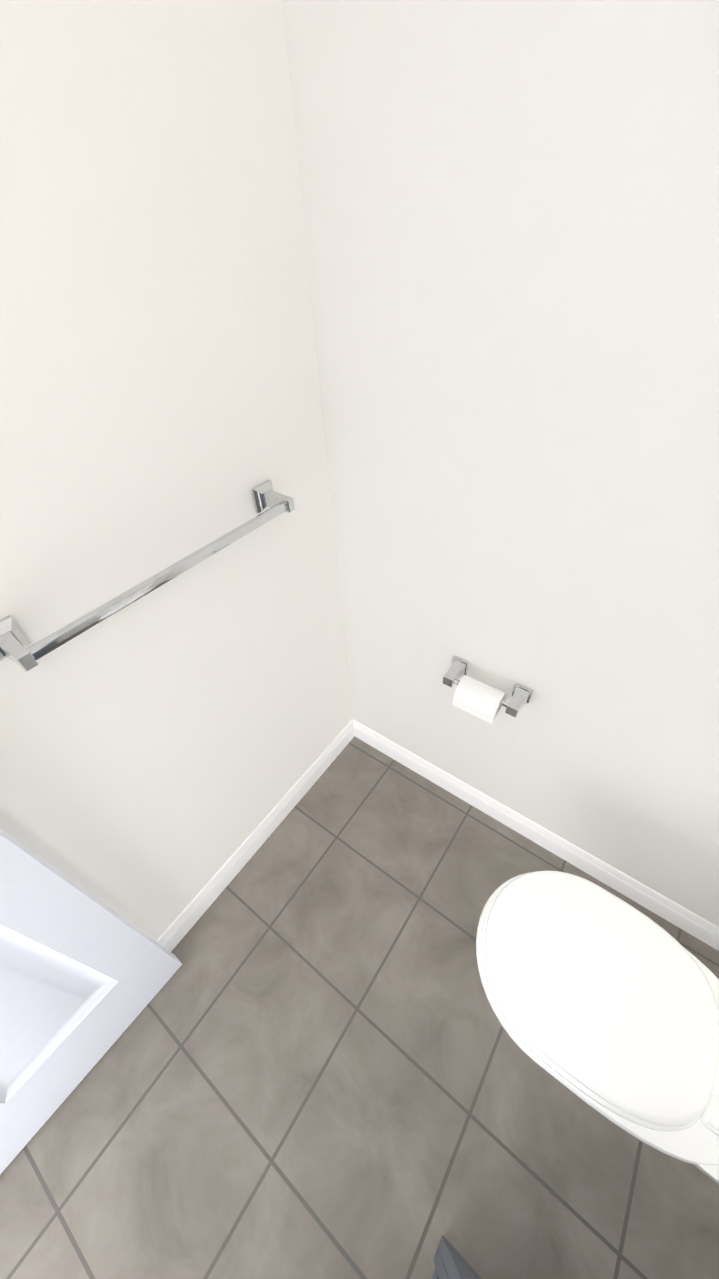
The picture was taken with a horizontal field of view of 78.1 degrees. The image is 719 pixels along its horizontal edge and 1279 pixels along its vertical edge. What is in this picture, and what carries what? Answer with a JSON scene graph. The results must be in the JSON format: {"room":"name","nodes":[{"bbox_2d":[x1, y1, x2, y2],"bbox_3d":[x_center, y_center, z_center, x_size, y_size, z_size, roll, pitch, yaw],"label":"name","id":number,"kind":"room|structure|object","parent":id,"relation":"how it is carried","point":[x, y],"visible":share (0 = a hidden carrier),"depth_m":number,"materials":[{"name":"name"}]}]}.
{"room":"bathroom","nodes":[
{"label":"bathroom","id":0,"kind":"room"},
{"bbox_2d":[0,0,352,940],"bbox_3d":[-0.643,-0.024,0.548,0.120,2.440,1.983,25,50,27],"label":"wall","id":1,"kind":"structure","parent":0,"point":[164,746],"depth_m":0.73,"materials":[{"name":"paint"}]},
{"bbox_2d":[0,828,181,1173],"bbox_3d":[-0.796,0.431,0.357,0.136,2.028,0.812,25,50,27],"label":"door","id":2,"kind":"structure","parent":1,"relation":"in","point":[85,976],"depth_m":0.94,"materials":[{"name":"paint"}]},
{"bbox_2d":[0,480,294,670],"bbox_3d":[-0.331,-0.138,0.780,0.085,0.053,0.588,25,50,27],"label":"towel rail","id":3,"kind":"object","parent":1,"relation":"attached to","point":[14,641],"visible":0.96,"depth_m":0.70,"materials":[{"name":"silver metal"}]},
{"bbox_2d":[156,719,353,951],"bbox_3d":[-0.532,0.856,1.319,0.014,0.094,1.743,25,50,27],"label":"baseboard","id":4,"kind":"structure","parent":1,"relation":"attached to","point":[170,938],"depth_m":1.47,"materials":[{"name":"paint"}]},
{"bbox_2d":[0,736,718,1278],"bbox_3d":[0.052,1.195,1.058,1.689,0.100,1.983,25,50,27],"label":"floor","id":5,"kind":"structure","parent":0,"point":[314,1062],"depth_m":1.06,"materials":[{"name":"tile"}]},
{"bbox_2d":[432,1236,481,1278],"bbox_3d":[0.139,1.184,0.254,0.578,1.006,0.770,25,50,27],"label":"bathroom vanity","id":6,"kind":"object","parent":5,"relation":"on","point":[450,1261],"visible":1,"depth_m":0.82,"materials":[{"name":"paint"}]},
{"bbox_2d":[476,871,718,1184],"bbox_3d":[0.577,0.741,0.846,0.723,0.800,0.446,25,50,27],"label":"toilet","id":7,"kind":"object","parent":5,"relation":"on","point":[603,1002],"visible":1,"depth_m":0.84,"materials":[{"name":"ceramic"}]},
{"bbox_2d":[283,0,718,926],"bbox_3d":[0.538,-0.265,0.722,1.449,2.440,0.120,25,50,27],"label":"wall","id":8,"kind":"structure","parent":0,"point":[511,218],"depth_m":0.74,"materials":[{"name":"paint"}]},
{"bbox_2d":[443,656,532,723],"bbox_3d":[0.320,0.144,1.163,0.222,0.079,0.100,25,50,27],"label":"paper holder","id":9,"kind":"object","parent":8,"relation":"attached to","point":[480,700],"visible":1,"depth_m":1.13,"materials":[{"name":"white paper"}]},
{"bbox_2d":[353,719,718,950],"bbox_3d":[0.555,0.628,1.485,1.449,0.094,0.014,25,50,27],"label":"baseboard","id":10,"kind":"structure","parent":8,"relation":"attached to","point":[678,915],"depth_m":1.44,"materials":[{"name":"paint"}]}
]}

